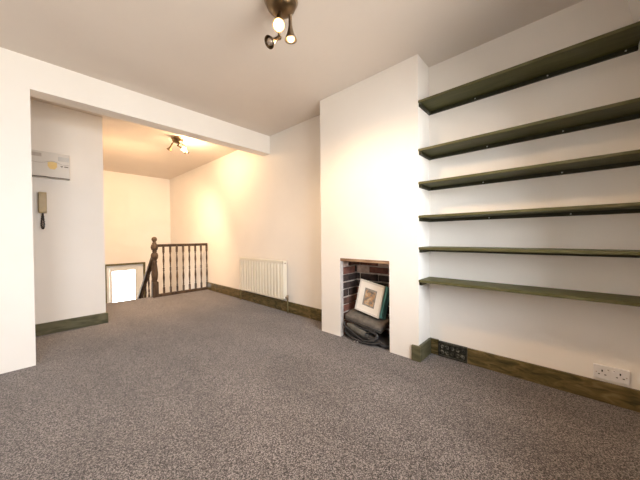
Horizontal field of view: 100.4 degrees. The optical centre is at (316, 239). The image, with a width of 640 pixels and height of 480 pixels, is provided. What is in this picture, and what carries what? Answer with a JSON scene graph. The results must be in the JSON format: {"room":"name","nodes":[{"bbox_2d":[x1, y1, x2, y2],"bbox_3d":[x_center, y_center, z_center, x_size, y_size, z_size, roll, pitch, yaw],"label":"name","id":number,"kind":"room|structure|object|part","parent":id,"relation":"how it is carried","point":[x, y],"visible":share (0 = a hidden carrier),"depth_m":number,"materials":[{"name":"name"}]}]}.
{"room":"living room","nodes":[
{"label":"living room","id":0,"kind":"room"},
{"bbox_2d":[0,47,35,373],"bbox_3d":[-2.896,-0.202,1.510,0.160,2.437,1.759,0,1,43],"label":"wall partition","id":1,"kind":"structure","parent":0,"point":[17,298],"depth_m":2.04,"materials":[{"name":"paint"}]},
{"bbox_2d":[30,99,105,323],"bbox_3d":[-4.481,1.134,3.417,3.222,5.127,2.340,0,1,43],"label":"wall","id":2,"kind":"structure","parent":0,"point":[69,252],"depth_m":2.94,"materials":[{"name":"paint"}]},
{"bbox_2d":[38,192,46,228],"bbox_3d":[-2.846,-0.304,2.767,0.051,0.386,0.062,0,1,43],"label":"phone","id":3,"kind":"object","parent":2,"relation":"attached to","point":[42,196],"visible":1,"depth_m":2.76,"materials":[{"name":"beige plastic"}]},
{"bbox_3d":[-2.848,-0.200,2.770,0.017,0.176,0.035,0,1,43],"label":"coiled cord","id":4,"kind":"part","parent":3,"relation":"part of","materials":[{"name":"black plastic"}]},
{"bbox_2d":[31,149,69,180],"bbox_3d":[-2.865,-0.780,2.727,0.078,0.267,0.497,0,1,43],"label":"box","id":5,"kind":"object","parent":2,"relation":"attached to","point":[49,165],"visible":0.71,"depth_m":2.77,"materials":[{"name":"beige plastic"}]},
{"bbox_3d":[-2.842,-0.739,2.706,0.013,0.160,0.485,0,1,43],"label":"lid","id":6,"kind":"part","parent":5,"relation":"part of","materials":[{"name":"beige plastic"}]},
{"bbox_2d":[35,311,107,336],"bbox_3d":[-3.721,0.938,2.717,1.196,0.122,2.360,0,1,43],"label":"baseboard","id":7,"kind":"structure","parent":2,"relation":"attached to","point":[90,320],"depth_m":2.93,"materials":[{"name":"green wood"}]},
{"bbox_2d":[103,170,170,296],"bbox_3d":[-4.239,1.094,5.977,0.220,5.137,1.773,0,1,43],"label":"wall","id":8,"kind":"structure","parent":0,"point":[136,207],"depth_m":6.02,"materials":[{"name":"paint"}]},
{"bbox_2d":[105,262,144,302],"bbox_3d":[-4.227,1.067,5.888,0.120,1.114,0.746,0,1,43],"label":"window","id":9,"kind":"structure","parent":8,"relation":"in","point":[139,267],"depth_m":5.86,"materials":[{"name":"white paint"}]},
{"bbox_2d":[0,0,583,178],"bbox_3d":[-2.143,-1.498,2.364,8.066,0.120,4.373,0,1,43],"label":"ceiling","id":10,"kind":"structure","parent":0,"point":[212,58],"depth_m":1.99,"materials":[{"name":"paint"}]},
{"bbox_2d":[29,57,269,155],"bbox_3d":[-1.512,-1.329,2.988,0.160,0.255,2.324,0,1,43],"label":"beam","id":11,"kind":"structure","parent":10,"relation":"attached to","point":[48,82],"depth_m":2.60,"materials":[{"name":"paint"}]},
{"bbox_2d":[167,136,188,153],"bbox_3d":[-1.977,-1.359,3.807,0.293,0.197,0.164,-1,1,-32],"label":"ceiling spotlight","id":12,"kind":"object","parent":10,"relation":"attached to","point":[178,140],"visible":1,"depth_m":3.77,"materials":[{"name":"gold metal"}]},
{"bbox_2d":[264,0,297,48],"bbox_3d":[-0.214,-1.296,1.606,0.202,0.299,0.202,0,1,43],"label":"ceiling spotlight","id":13,"kind":"object","parent":10,"relation":"attached to","point":[281,10],"visible":1,"depth_m":1.59,"materials":[{"name":"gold metal"}]},
{"bbox_3d":[-0.276,-1.180,1.586,0.045,0.044,0.043,0,1,43],"label":"bulb","id":14,"kind":"part","parent":13,"relation":"part of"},
{"bbox_3d":[-0.219,-1.238,1.534,0.054,0.055,0.055,0,1,43],"label":"bulb","id":15,"kind":"part","parent":13,"relation":"part of","materials":[{"name":"white glass"}]},
{"bbox_3d":[-0.161,-1.243,1.643,0.047,0.045,0.047,0,1,43],"label":"bulb","id":16,"kind":"part","parent":13,"relation":"part of","materials":[{"name":"white glass"}]},
{"bbox_2d":[0,289,639,479],"bbox_3d":[-1.339,1.050,1.734,6.020,0.120,4.173,0,1,43],"label":"floor","id":17,"kind":"structure","parent":0,"point":[207,384],"depth_m":1.52,"materials":[{"name":"carpet"}]},
{"bbox_2d":[119,258,152,301],"bbox_3d":[-3.692,1.556,4.887,1.778,2.652,0.871,0,1,43],"label":"staircase","id":18,"kind":"structure","parent":17,"relation":"attached to","point":[149,268],"depth_m":4.83,"materials":[{"name":"wood"}]},
{"bbox_3d":[-3.360,0.999,5.109,1.598,1.551,0.062,0,1,43],"label":"handrail","id":19,"kind":"part","parent":18,"relation":"part of","materials":[{"name":"brown wood"}]},
{"bbox_2d":[151,237,207,297],"bbox_3d":[-2.450,0.450,4.820,0.112,1.022,0.966,0,1,43],"label":"balustrade","id":20,"kind":"object","parent":17,"relation":"on","point":[154,247],"visible":1,"depth_m":4.69,"materials":[{"name":"brown wood"}]},
{"bbox_3d":[-2.742,0.457,4.508,0.112,1.022,0.112,0,1,43],"label":"newel post","id":21,"kind":"part","parent":20,"relation":"part of","materials":[{"name":"brown wood"}]},
{"bbox_3d":[-2.425,0.089,4.846,0.056,0.047,0.876,0,1,43],"label":"handrail","id":22,"kind":"part","parent":20,"relation":"part of","materials":[{"name":"brown wood"}]},
{"bbox_3d":[-2.416,0.938,4.854,0.065,0.045,0.876,0,1,43],"label":"rail","id":23,"kind":"part","parent":20,"relation":"part of","materials":[{"name":"brown wood"}]},
{"bbox_2d":[343,321,389,348],"bbox_3d":[0.503,0.887,2.563,0.490,0.153,0.295,0,1,43],"label":"bag","id":24,"kind":"object","parent":17,"relation":"on","point":[360,334],"visible":0.75,"depth_m":2.49,"materials":[{"name":"fabric"}]},
{"bbox_2d":[345,307,389,333],"bbox_3d":[0.494,0.771,2.602,0.403,0.159,0.222,0,1,39],"label":"case","id":25,"kind":"object","parent":24,"relation":"on","point":[355,316],"visible":0.85,"depth_m":2.52,"materials":[{"name":"grey fabric"}]},
{"bbox_2d":[355,279,385,318],"bbox_3d":[0.507,0.557,2.560,0.318,0.352,0.042,0,1,42],"label":"framed picture","id":26,"kind":"object","parent":25,"relation":"on","point":[370,295],"visible":1,"depth_m":2.55},
{"bbox_2d":[362,287,376,308],"bbox_3d":[0.508,0.557,2.561,0.171,0.203,0.021,0,1,42],"label":"print","id":27,"kind":"object","parent":26,"relation":"attached to","point":[369,294],"depth_m":2.56},
{"bbox_2d":[367,280,388,318],"bbox_3d":[0.541,0.562,2.565,0.315,0.343,0.056,0,1,42],"label":"folder","id":28,"kind":"object","parent":25,"relation":"on","point":[386,288],"visible":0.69,"depth_m":2.48,"materials":[{"name":"teal plastic"}]},
{"bbox_2d":[382,292,388,319],"bbox_3d":[0.570,0.579,2.581,0.315,0.343,0.054,0,1,42],"label":"folder","id":29,"kind":"object","parent":25,"relation":"on","point":[387,301],"visible":0.21,"depth_m":2.49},
{"bbox_2d":[320,54,429,358],"bbox_3d":[0.533,-0.251,2.580,1.039,2.427,0.324,0,1,43],"label":"wall","id":30,"kind":"structure","parent":0,"point":[373,130],"depth_m":2.34,"materials":[{"name":"paint"}]},
{"bbox_2d":[411,338,430,361],"bbox_3d":[0.866,0.901,2.205,0.075,0.128,0.230,0,1,43],"label":"baseboard","id":31,"kind":"structure","parent":30,"relation":"attached to","point":[419,353],"depth_m":2.14,"materials":[{"name":"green wood"}]},
{"bbox_2d":[170,0,639,389],"bbox_3d":[-0.608,1.093,3.942,8.166,5.127,0.250,0,1,43],"label":"wall","id":32,"kind":"structure","parent":0,"point":[238,203],"depth_m":1.92,"materials":[{"name":"paint"}]},
{"bbox_2d":[239,257,288,313],"bbox_3d":[-0.800,0.616,3.881,1.186,0.684,0.086,0,1,43],"label":"radiator","id":33,"kind":"object","parent":32,"relation":"attached to","point":[267,277],"visible":1,"depth_m":3.76,"materials":[{"name":"beige metal"}]},
{"bbox_2d":[239,257,282,261],"bbox_3d":[-0.809,0.281,3.869,1.071,0.012,0.066,0,1,43],"label":"grille","id":34,"kind":"object","parent":33,"relation":"attached to","point":[241,258],"depth_m":3.88,"materials":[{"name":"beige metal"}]},
{"bbox_3d":[-0.822,0.533,3.857,1.065,0.501,0.022,0,1,43],"label":"panel","id":35,"kind":"part","parent":33,"relation":"part of","materials":[{"name":"white metal"}]},
{"bbox_2d":[207,282,321,321],"bbox_3d":[-0.949,0.886,4.072,3.158,0.142,0.021,0,1,43],"label":"baseboard","id":36,"kind":"structure","parent":32,"relation":"attached to","point":[313,313],"depth_m":3.77,"materials":[{"name":"brown wood"}]},
{"bbox_2d":[438,340,467,363],"bbox_3d":[1.097,0.902,2.154,0.215,0.122,0.024,0,1,43],"label":"air vent","id":37,"kind":"object","parent":32,"relation":"attached to","point":[455,352],"visible":1,"depth_m":2.15,"materials":[{"name":"metal"}]},
{"bbox_2d":[440,344,464,359],"bbox_3d":[1.092,0.902,2.151,0.187,0.078,0.013,0,1,43],"label":"grille","id":38,"kind":"object","parent":37,"relation":"attached to","point":[450,351],"depth_m":2.15,"materials":[{"name":"metal"}]},
{"bbox_2d":[418,21,639,114],"bbox_3d":[1.292,-1.076,1.791,1.143,0.044,0.232,0,1,43],"label":"wall shelf","id":39,"kind":"object","parent":32,"relation":"attached to","point":[625,40],"visible":1,"depth_m":1.67,"materials":[{"name":"green paint"}]},
{"bbox_2d":[418,97,639,159],"bbox_3d":[1.318,-0.697,1.774,1.205,0.044,0.232,0,1,43],"label":"wall shelf","id":40,"kind":"object","parent":32,"relation":"attached to","point":[627,110],"visible":1,"depth_m":1.68,"materials":[{"name":"green paint"}]},
{"bbox_2d":[418,149,639,190],"bbox_3d":[1.336,-0.437,1.763,1.248,0.044,0.232,0,1,43],"label":"wall shelf","id":41,"kind":"object","parent":32,"relation":"attached to","point":[627,158],"visible":1,"depth_m":1.68,"materials":[{"name":"green paint"}]},
{"bbox_2d":[418,202,639,221],"bbox_3d":[1.355,-0.172,1.751,1.292,0.044,0.232,0,1,43],"label":"wall shelf","id":42,"kind":"object","parent":32,"relation":"attached to","point":[634,207],"visible":1,"depth_m":1.69,"materials":[{"name":"green paint"}]},
{"bbox_2d":[419,277,639,306],"bbox_3d":[1.390,0.338,1.729,1.376,0.044,0.232,0,1,43],"label":"wall shelf","id":43,"kind":"object","parent":32,"relation":"attached to","point":[629,300],"visible":1,"depth_m":1.66,"materials":[{"name":"green paint"}]},
{"bbox_2d":[419,246,639,257],"bbox_3d":[1.372,0.078,1.740,1.333,0.044,0.232,0,1,43],"label":"wall shelf","id":44,"kind":"object","parent":32,"relation":"attached to","point":[498,250],"visible":1,"depth_m":1.67,"materials":[{"name":"green paint"}]},
{"bbox_2d":[430,337,639,412],"bbox_3d":[1.505,0.900,1.779,1.476,0.128,0.021,0,1,43],"label":"baseboard","id":45,"kind":"structure","parent":32,"relation":"attached to","point":[613,394],"depth_m":1.72,"materials":[{"name":"brown wood"}]},
{"bbox_2d":[593,363,629,385],"bbox_3d":[1.731,0.789,1.568,0.144,0.083,0.017,0,1,43],"label":"double socket","id":46,"kind":"object","parent":32,"relation":"attached to","point":[621,376],"visible":1,"depth_m":1.56,"materials":[{"name":"plastic"}]},
{"bbox_2d":[628,0,639,44],"bbox_3d":[0.552,-0.176,-0.203,0.620,2.547,4.263,0,1,43],"label":"wall","id":47,"kind":"structure","parent":0,"point":[634,5],"depth_m":1.44,"materials":[{"name":"paint"}]}
]}

